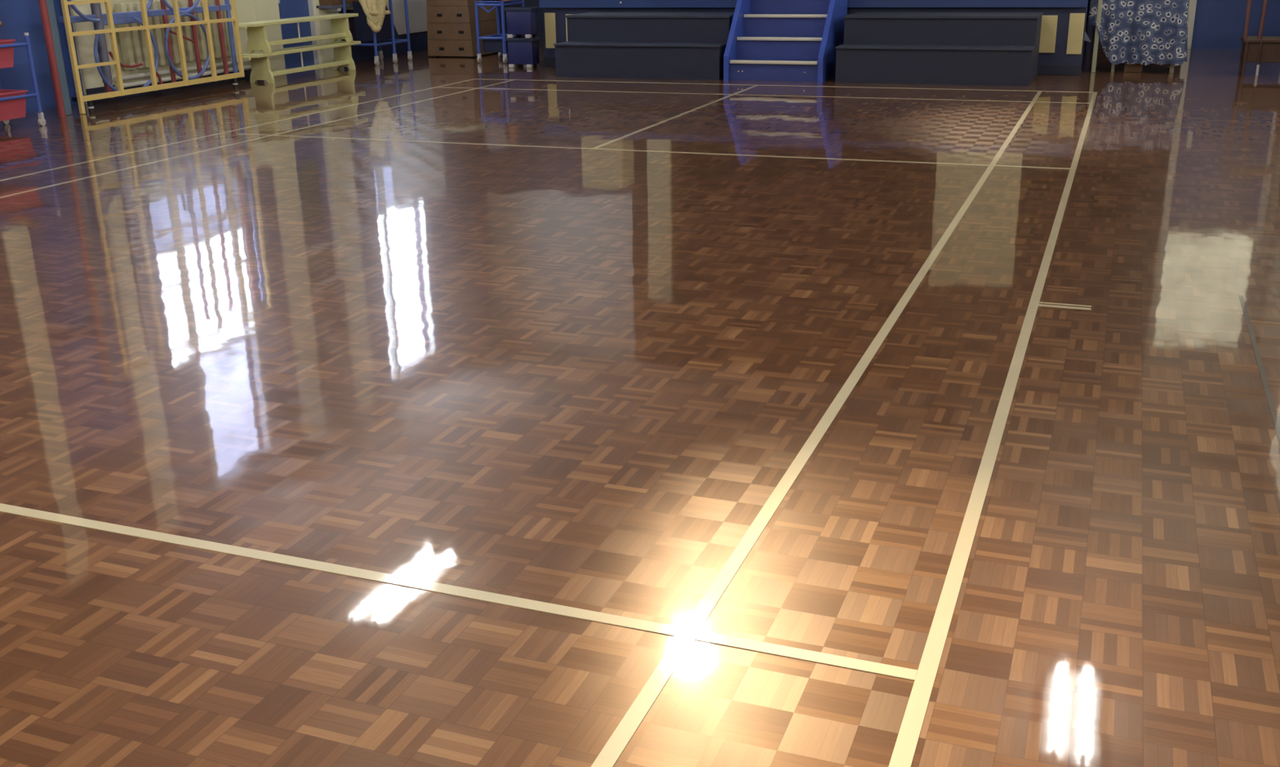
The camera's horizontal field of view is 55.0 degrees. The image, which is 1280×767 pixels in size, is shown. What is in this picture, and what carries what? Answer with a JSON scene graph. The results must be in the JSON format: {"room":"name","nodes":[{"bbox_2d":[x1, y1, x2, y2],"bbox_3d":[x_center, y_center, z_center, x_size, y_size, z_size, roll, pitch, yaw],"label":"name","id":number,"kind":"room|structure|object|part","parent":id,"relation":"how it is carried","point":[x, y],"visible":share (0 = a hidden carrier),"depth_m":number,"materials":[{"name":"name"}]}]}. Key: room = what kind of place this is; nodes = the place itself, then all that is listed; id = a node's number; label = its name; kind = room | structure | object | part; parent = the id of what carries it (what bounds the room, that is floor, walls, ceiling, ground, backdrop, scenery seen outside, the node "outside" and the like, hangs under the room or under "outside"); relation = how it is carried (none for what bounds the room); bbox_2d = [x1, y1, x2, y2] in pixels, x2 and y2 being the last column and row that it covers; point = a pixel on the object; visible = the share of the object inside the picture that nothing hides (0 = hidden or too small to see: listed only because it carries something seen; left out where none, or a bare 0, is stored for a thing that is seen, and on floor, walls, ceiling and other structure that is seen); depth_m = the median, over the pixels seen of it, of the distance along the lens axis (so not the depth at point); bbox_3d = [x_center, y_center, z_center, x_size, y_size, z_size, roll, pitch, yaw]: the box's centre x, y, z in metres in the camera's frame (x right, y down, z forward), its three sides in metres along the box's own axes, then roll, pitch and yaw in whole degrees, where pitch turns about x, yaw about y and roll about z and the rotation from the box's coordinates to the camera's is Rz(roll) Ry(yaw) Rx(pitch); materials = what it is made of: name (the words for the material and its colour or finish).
{"room":"school gymnasium hall","nodes":[
{"label":"school gymnasium hall","id":0,"kind":"room"},
{"bbox_2d":[338,9,427,41],"bbox_3d":[-6.191,-3.895,8.223,0.250,4.600,20.500,6,21,20],"label":"wall","id":1,"kind":"structure","parent":0,"point":[351,20],"depth_m":15.02,"materials":[{"name":"brick"}]},
{"bbox_2d":[0,0,85,112],"bbox_3d":[-5.370,-3.981,10.363,0.200,3.300,0.900,6,21,20],"label":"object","id":2,"kind":"structure","parent":1,"relation":"in","point":[17,17],"depth_m":10.74,"materials":[{"name":"blue paint"}]},
{"bbox_2d":[69,0,104,104],"bbox_3d":[-5.054,-4.682,10.675,0.030,4.400,0.320,6,21,20],"label":"trim","id":3,"kind":"structure","parent":1,"relation":"attached to","point":[91,77],"depth_m":11.18,"materials":[{"name":"beige paint"}]},
{"bbox_2d":[85,69,251,103],"bbox_3d":[-4.600,-3.029,12.366,0.024,0.135,2.560,6,21,20],"label":"trim","id":4,"kind":"structure","parent":1,"relation":"attached to","point":[246,73],"depth_m":12.06,"materials":[{"name":"brown wood"}]},
{"bbox_2d":[114,0,231,70],"bbox_3d":[-4.568,-3.478,12.158,0.108,0.600,1.536,6,21,20],"label":"radiator","id":5,"kind":"object","parent":1,"relation":"attached to","point":[132,43],"visible":0.65,"depth_m":11.95,"materials":[{"name":"metal"}]},
{"bbox_2d":[100,0,259,84],"bbox_3d":[-4.571,-3.470,12.376,0.020,0.960,2.240,6,21,20],"label":"trim","id":6,"kind":"structure","parent":1,"relation":"attached to","point":[245,8],"depth_m":12.34,"materials":[{"name":"beige paint"}]},
{"bbox_2d":[113,60,251,88],"bbox_3d":[-4.541,-3.138,12.411,0.044,0.113,2.050,6,21,20],"label":"pipe","id":7,"kind":"object","parent":1,"relation":"attached to","point":[229,63],"visible":0.45,"depth_m":12.11,"materials":[{"name":"metal"}]},
{"bbox_2d":[253,0,285,71],"bbox_3d":[-4.120,-5.511,12.956,0.040,4.400,0.400,6,21,20],"label":"trim","id":8,"kind":"structure","parent":1,"relation":"attached to","point":[264,10],"depth_m":13.56,"materials":[{"name":"beige paint"}]},
{"bbox_2d":[278,0,320,69],"bbox_3d":[-4.012,-4.857,13.798,0.200,2.600,0.740,6,21,20],"label":"door","id":9,"kind":"structure","parent":1,"relation":"in","point":[288,9],"depth_m":14.16,"materials":[{"name":"blue paint"}]},
{"bbox_3d":[-4.012,-4.857,13.798,0.200,2.600,0.740,6,21,20],"label":"frame","id":10,"kind":"part","parent":9,"relation":"part of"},
{"bbox_2d":[315,0,341,63],"bbox_3d":[-3.713,-5.874,13.956,0.040,4.400,0.400,6,21,20],"label":"trim","id":11,"kind":"structure","parent":1,"relation":"attached to","point":[324,27],"depth_m":14.47,"materials":[{"name":"beige paint"}]},
{"bbox_2d":[316,0,358,11],"bbox_3d":[-3.493,-4.529,14.669,0.238,0.140,0.950,6,21,20],"label":"beam","id":12,"kind":"structure","parent":1,"relation":"attached to","point":[329,5],"depth_m":14.34,"materials":[{"name":"brown wood"}]},
{"bbox_3d":[-3.507,-4.505,14.655,0.210,0.035,0.900,6,21,20],"label":"shelf rail","id":13,"kind":"part","parent":12,"relation":"part of","materials":[{"name":"grey metal"}]},
{"bbox_2d":[351,32,427,62],"bbox_3d":[-2.986,-4.528,16.371,0.022,0.220,3.500,6,21,20],"label":"baseboard","id":14,"kind":"structure","parent":1,"relation":"attached to","point":[419,42],"depth_m":15.87,"materials":[{"name":"blue paint"}]},
{"bbox_2d":[377,0,428,35],"bbox_3d":[-3.062,-5.426,15.877,0.028,1.755,1.350,6,21,20],"label":"notice board","id":15,"kind":"object","parent":1,"relation":"attached to","point":[417,9],"visible":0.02,"depth_m":16.16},
{"bbox_2d":[0,42,1279,766],"bbox_3d":[-1.013,-1.101,7.129,11.150,0.122,20.900,6,21,20],"label":"floor","id":16,"kind":"structure","parent":0,"point":[422,411],"depth_m":3.50,"materials":[{"name":"wood"}]},
{"bbox_2d":[0,32,45,125],"bbox_3d":[-5.158,-2.283,9.427,0.430,0.720,0.984,6,21,20],"label":"trolley","id":17,"kind":"object","parent":16,"relation":"on","point":[42,122],"visible":0.68,"depth_m":9.72,"materials":[{"name":"blue metal"}]},
{"bbox_2d":[0,39,15,68],"bbox_3d":[-5.104,-2.534,9.493,0.350,0.207,0.416,6,21,20],"label":"tray","id":18,"kind":"object","parent":17,"relation":"hanging from","point":[6,55],"visible":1,"depth_m":9.55,"materials":[{"name":"red plastic"}]},
{"bbox_2d":[0,88,27,120],"bbox_3d":[-5.091,-2.172,9.637,0.350,0.207,0.446,6,21,20],"label":"tray","id":19,"kind":"object","parent":17,"relation":"hanging from","point":[13,108],"visible":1,"depth_m":9.66,"materials":[{"name":"red plastic"}]},
{"bbox_3d":[-4.981,-2.522,9.268,0.026,0.026,0.925,6,21,20],"label":"rail","id":20,"kind":"part","parent":17,"relation":"part of","materials":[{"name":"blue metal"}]},
{"bbox_3d":[-4.974,-2.155,9.399,0.026,0.026,0.925,6,21,20],"label":"rail","id":21,"kind":"part","parent":17,"relation":"part of","materials":[{"name":"blue metal"}]},
{"bbox_3d":[-4.811,-2.448,9.753,0.032,0.600,0.032,6,21,20],"label":"leg","id":22,"kind":"part","parent":17,"relation":"part of","materials":[{"name":"blue metal"}]},
{"bbox_2d":[38,0,66,117],"bbox_3d":[-4.920,-3.390,10.019,0.060,2.400,0.059,6,21,20],"label":"steel pole","id":23,"kind":"object","parent":16,"relation":"on","point":[42,3],"visible":1,"depth_m":10.24,"materials":[{"name":"red metal"}]},
{"bbox_2d":[45,0,72,115],"bbox_3d":[-4.940,-3.428,10.127,0.080,2.400,0.080,6,21,20],"label":"post","id":24,"kind":"object","parent":16,"relation":"on","point":[50,3],"visible":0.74,"depth_m":10.35,"materials":[{"name":"red metal"}]},
{"bbox_2d":[57,0,244,114],"bbox_3d":[-4.510,-3.816,11.270,0.319,2.350,2.439,6,21,20],"label":"apparatus","id":25,"kind":"object","parent":16,"relation":"on","point":[99,20],"visible":1,"depth_m":11.31,"materials":[{"name":"yellow wood"}]},
{"bbox_3d":[-4.580,-3.475,11.547,0.070,0.055,2.220,6,21,20],"label":"blue rail","id":26,"kind":"part","parent":25,"relation":"part of","materials":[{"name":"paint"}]},
{"bbox_3d":[-4.549,-2.844,11.763,0.110,0.040,2.220,6,21,20],"label":"rail","id":27,"kind":"part","parent":25,"relation":"part of","materials":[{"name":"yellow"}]},
{"bbox_2d":[236,40,360,83],"bbox_3d":[-3.679,-3.512,13.428,0.280,0.302,1.930,6,21,20],"label":"bench","id":28,"kind":"object","parent":16,"relation":"on","point":[260,60],"visible":0.88,"depth_m":13.21,"materials":[{"name":"beige wood"}]},
{"bbox_2d":[238,13,358,53],"bbox_3d":[-3.685,-3.799,13.326,0.280,0.302,1.930,6,21,20],"label":"bench","id":29,"kind":"object","parent":28,"relation":"on","point":[256,30],"visible":0.94,"depth_m":13.08,"materials":[{"name":"beige wood"}]},
{"bbox_3d":[-3.627,-3.733,13.343,0.070,0.045,1.460,6,21,20],"label":"rail","id":30,"kind":"part","parent":29,"relation":"part of","materials":[{"name":"beige wood"}]},
{"bbox_3d":[-3.622,-3.447,13.445,0.070,0.045,1.460,6,21,20],"label":"rail","id":31,"kind":"part","parent":28,"relation":"part of","materials":[{"name":"beige wood"}]},
{"bbox_2d":[342,0,412,65],"bbox_3d":[-3.153,-4.370,14.742,0.468,1.020,0.770,6,21,20],"label":"trolley","id":32,"kind":"object","parent":16,"relation":"on","point":[365,43],"visible":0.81,"depth_m":14.77,"materials":[{"name":"blue metal"}]},
{"bbox_3d":[-3.475,-4.330,14.489,0.036,0.915,0.036,6,21,20],"label":"leg","id":33,"kind":"part","parent":32,"relation":"part of","materials":[{"name":"blue metal"}]},
{"bbox_3d":[-3.292,-4.002,14.533,0.380,0.030,0.029,6,21,20],"label":"rail","id":34,"kind":"part","parent":32,"relation":"part of","materials":[{"name":"blue metal"}]},
{"bbox_3d":[-3.346,-4.131,14.901,0.030,0.030,0.690,6,21,20],"label":"rail","id":35,"kind":"part","parent":32,"relation":"part of","materials":[{"name":"blue metal"}]},
{"bbox_2d":[358,0,390,32],"bbox_3d":[-3.055,-4.418,14.274,0.482,0.666,0.242,6,21,20],"label":"ropes","id":36,"kind":"object","parent":32,"relation":"hanging from","point":[375,11],"visible":1,"depth_m":14.23,"materials":[{"name":"beige fabric"}]},
{"bbox_3d":[-3.120,-4.290,14.359,0.036,0.915,0.036,6,21,20],"label":"leg","id":37,"kind":"part","parent":32,"relation":"part of","materials":[{"name":"blue metal"}]},
{"bbox_2d":[352,0,399,40],"bbox_3d":[-3.170,-4.369,14.783,0.280,0.450,0.520,6,21,20],"label":"mat","id":38,"kind":"object","parent":32,"relation":"in","point":[363,32],"visible":0.47,"depth_m":14.61,"materials":[{"name":"blue plastic"}]},
{"bbox_3d":[-3.228,-4.550,15.094,0.036,0.915,0.036,6,21,20],"label":"leg","id":39,"kind":"part","parent":32,"relation":"part of","materials":[{"name":"blue metal"}]},
{"bbox_3d":[-2.970,-4.091,14.769,0.030,0.030,0.700,6,21,20],"label":"rail","id":40,"kind":"part","parent":32,"relation":"part of","materials":[{"name":"blue metal"}]},
{"bbox_3d":[-2.961,-4.395,14.643,0.036,0.915,0.036,6,21,20],"label":"leg","id":41,"kind":"part","parent":32,"relation":"part of","materials":[{"name":"blue metal"}]},
{"bbox_3d":[-3.029,-4.222,15.138,0.410,0.030,0.029,6,21,19],"label":"rail","id":42,"kind":"part","parent":32,"relation":"part of","materials":[{"name":"blue metal"}]},
{"bbox_3d":[-2.842,-4.511,14.963,0.036,0.915,0.036,6,21,20],"label":"leg","id":43,"kind":"part","parent":32,"relation":"part of","materials":[{"name":"blue metal"}]},
{"bbox_2d":[426,0,501,57],"bbox_3d":[-2.241,-4.649,15.625,0.648,0.920,0.840,6,21,20],"label":"box","id":44,"kind":"object","parent":16,"relation":"on","point":[451,24],"visible":0.95,"depth_m":15.32,"materials":[{"name":"brown wood"}]},
{"bbox_2d":[474,0,524,63],"bbox_3d":[-1.655,-4.204,14.671,0.388,0.700,0.616,6,21,20],"label":"trolley","id":45,"kind":"object","parent":16,"relation":"on","point":[494,42],"visible":0.81,"depth_m":14.49,"materials":[{"name":"blue metal"}]},
{"bbox_3d":[-1.911,-4.185,14.474,0.040,0.595,0.040,6,21,20],"label":"leg","id":46,"kind":"part","parent":45,"relation":"part of","materials":[{"name":"blue metal"}]},
{"bbox_3d":[-1.757,-4.410,14.330,0.340,0.030,0.029,6,21,20],"label":"rail","id":47,"kind":"part","parent":45,"relation":"part of","materials":[{"name":"blue metal"}]},
{"bbox_3d":[-1.813,-4.160,14.751,0.030,0.030,0.540,6,21,20],"label":"rail","id":48,"kind":"part","parent":45,"relation":"part of","materials":[{"name":"blue metal"}]},
{"bbox_3d":[-1.751,-4.056,14.455,0.340,0.030,0.029,6,21,20],"label":"rail","id":49,"kind":"part","parent":45,"relation":"part of","materials":[{"name":"blue metal"}]},
{"bbox_3d":[-1.653,-4.058,14.723,0.280,0.150,0.460,6,21,20],"label":"drawer","id":50,"kind":"part","parent":45,"relation":"part of","materials":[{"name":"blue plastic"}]},
{"bbox_3d":[-1.718,-4.357,14.948,0.040,0.595,0.040,6,21,20],"label":"leg","id":51,"kind":"part","parent":45,"relation":"part of","materials":[{"name":"blue metal"}]},
{"bbox_2d":[477,0,521,2],"bbox_3d":[-1.661,-4.526,14.556,0.340,0.015,0.540,6,21,20],"label":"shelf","id":52,"kind":"object","parent":45,"relation":"attached to","point":[512,1],"depth_m":14.37,"materials":[{"name":"blue metal"}]},
{"bbox_3d":[-1.594,-4.149,14.358,0.040,0.595,0.040,6,21,20],"label":"leg","id":53,"kind":"part","parent":45,"relation":"part of","materials":[{"name":"blue metal"}]},
{"bbox_3d":[-1.502,-4.478,14.509,0.030,0.030,0.540,6,21,20],"label":"rail","id":54,"kind":"part","parent":45,"relation":"part of","materials":[{"name":"blue metal"}]},
{"bbox_2d":[505,36,540,68],"bbox_3d":[-1.321,-3.746,13.926,0.340,0.325,0.210,6,21,20],"label":"crate","id":55,"kind":"object","parent":16,"relation":"on","point":[522,51],"visible":0.95,"depth_m":13.85,"materials":[{"name":"blue plastic"}]},
{"bbox_2d":[503,7,538,38],"bbox_3d":[-1.327,-4.053,13.817,0.340,0.325,0.210,6,21,20],"label":"crate","id":56,"kind":"object","parent":55,"relation":"on","point":[520,21],"visible":1,"depth_m":13.74,"materials":[{"name":"blue plastic"}]},
{"bbox_2d":[553,12,733,79],"bbox_3d":[0.129,-3.560,12.913,1.802,0.600,1.040,6,21,20],"label":"block","id":57,"kind":"object","parent":16,"relation":"on","point":[691,46],"visible":0.8,"depth_m":12.60,"materials":[{"name":"wood"}]},
{"bbox_2d":[723,0,848,82],"bbox_3d":[1.475,-3.565,12.363,1.000,0.930,1.040,6,21,20],"label":"stairs","id":58,"kind":"structure","parent":16,"relation":"on","point":[768,40],"depth_m":12.24,"materials":[{"name":"blue paint"}]},
{"bbox_2d":[538,0,1093,75],"bbox_3d":[2.150,-4.175,14.266,5.810,0.780,3.187,6,21,20],"label":"stage","id":59,"kind":"object","parent":16,"relation":"on","point":[1064,50],"visible":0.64,"depth_m":12.34,"materials":[{"name":"blue paint"}]},
{"bbox_3d":[-1.011,-3.986,13.895,0.130,0.385,0.020,6,21,20],"label":"vent panel","id":60,"kind":"part","parent":59,"relation":"part of","materials":[{"name":"beige wood"}]},
{"bbox_3d":[-0.775,-3.952,13.811,0.115,0.370,0.020,6,21,20],"label":"vent panel","id":61,"kind":"part","parent":59,"relation":"part of","materials":[{"name":"grey metal"}]},
{"bbox_3d":[3.987,-3.425,12.063,0.185,0.355,0.020,6,21,20],"label":"vent panel","id":62,"kind":"part","parent":59,"relation":"part of","materials":[{"name":"beige wood"}]},
{"bbox_3d":[4.241,-3.401,11.969,0.140,0.385,0.020,6,21,20],"label":"vent panel","id":63,"kind":"part","parent":59,"relation":"part of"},
{"bbox_2d":[835,12,1043,86],"bbox_3d":[2.895,-3.252,11.899,1.807,0.600,1.040,6,21,20],"label":"block","id":64,"kind":"object","parent":16,"relation":"on","point":[933,48],"visible":1,"depth_m":11.59,"materials":[{"name":"wood"}]},
{"bbox_2d":[1091,0,1174,73],"bbox_3d":[4.995,-3.522,12.352,0.790,0.730,0.690,6,21,20],"label":"folding table","id":65,"kind":"object","parent":16,"relation":"on","point":[1135,68],"visible":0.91,"depth_m":12.22,"materials":[{"name":"brown wood"}]},
{"bbox_3d":[4.534,-3.443,12.199,0.040,0.700,0.040,6,21,20],"label":"leg","id":66,"kind":"part","parent":65,"relation":"part of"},
{"bbox_3d":[4.756,-3.641,12.743,0.040,0.700,0.040,6,21,20],"label":"leg","id":67,"kind":"part","parent":65,"relation":"part of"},
{"bbox_3d":[4.725,-3.445,12.194,0.030,0.700,0.030,6,21,20],"label":"leg","id":68,"kind":"part","parent":65,"relation":"part of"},
{"bbox_2d":[1084,0,1188,66],"bbox_3d":[4.958,-3.555,12.310,1.042,0.656,0.770,6,21,20],"label":"tablecloth","id":69,"kind":"object","parent":65,"relation":"on","point":[1131,32],"visible":1,"depth_m":12.03,"materials":[{"name":"blue fabric"}]},
{"bbox_3d":[5.236,-3.390,12.012,0.040,0.700,0.040,6,21,20],"label":"leg","id":70,"kind":"part","parent":65,"relation":"part of","materials":[{"name":"beige wood"}]},
{"bbox_2d":[1238,0,1279,75],"bbox_3d":[6.027,-3.458,11.772,0.472,0.960,0.412,6,21,20],"label":"wooden chair","id":71,"kind":"object","parent":16,"relation":"on","point":[1258,49],"visible":1,"depth_m":11.71,"materials":[{"name":"brown wood"}]},
{"bbox_3d":[5.933,-3.230,12.105,0.026,0.310,0.026,6,21,20],"label":"leg","id":72,"kind":"part","parent":71,"relation":"part of","materials":[{"name":"brown wood"}]},
{"bbox_3d":[5.797,-3.108,11.772,0.020,0.310,0.020,6,21,20],"label":"leg","id":73,"kind":"part","parent":71,"relation":"part of","materials":[{"name":"brown wood"}]},
{"bbox_3d":[5.773,-3.581,11.655,0.039,0.623,0.081,0,20,4],"label":"post","id":74,"kind":"part","parent":71,"relation":"part of","materials":[{"name":"brown wood"}]},
{"bbox_3d":[5.908,-3.143,11.714,0.020,0.210,0.020,6,21,20],"label":"leg","id":75,"kind":"part","parent":71,"relation":"part of","materials":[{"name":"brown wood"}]},
{"bbox_3d":[6.043,-3.306,11.828,0.450,0.035,0.400,6,21,20],"label":"seat","id":76,"kind":"part","parent":71,"relation":"part of","materials":[{"name":"brown wood"}]},
{"bbox_3d":[5.900,-3.567,11.608,0.039,0.623,0.081,12,24,33],"label":"post","id":77,"kind":"part","parent":71,"relation":"part of","materials":[{"name":"brown wood"}]},
{"bbox_3d":[2.653,-6.632,15.446,10.750,4.600,0.250,6,21,20],"label":"wall","id":78,"kind":"structure","parent":0,"visible":0},
{"bbox_2d":[499,0,544,42],"bbox_3d":[-1.298,-5.868,17.168,2.350,2.150,0.040,6,21,20],"label":"trim","id":79,"kind":"structure","parent":78,"relation":"attached to","point":[528,3],"depth_m":17.48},
{"bbox_2d":[1091,26,1102,48],"bbox_3d":[5.838,-6.178,14.149,1.280,4.500,0.040,6,21,20],"label":"trim","id":80,"kind":"structure","parent":78,"relation":"attached to","point":[1094,27],"depth_m":14.97,"materials":[{"name":"black"}]},
{"bbox_2d":[1187,0,1279,49],"bbox_3d":[7.030,-4.988,14.170,1.160,2.200,0.210,6,21,20],"label":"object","id":81,"kind":"structure","parent":78,"relation":"in","point":[1211,24],"depth_m":14.46,"materials":[{"name":"blue paint"}]},
{"bbox_3d":[7.030,-4.988,14.170,1.160,2.200,0.210,6,21,20],"label":"frame","id":82,"kind":"part","parent":81,"relation":"part of","materials":[{"name":"beige wood"}]}
]}

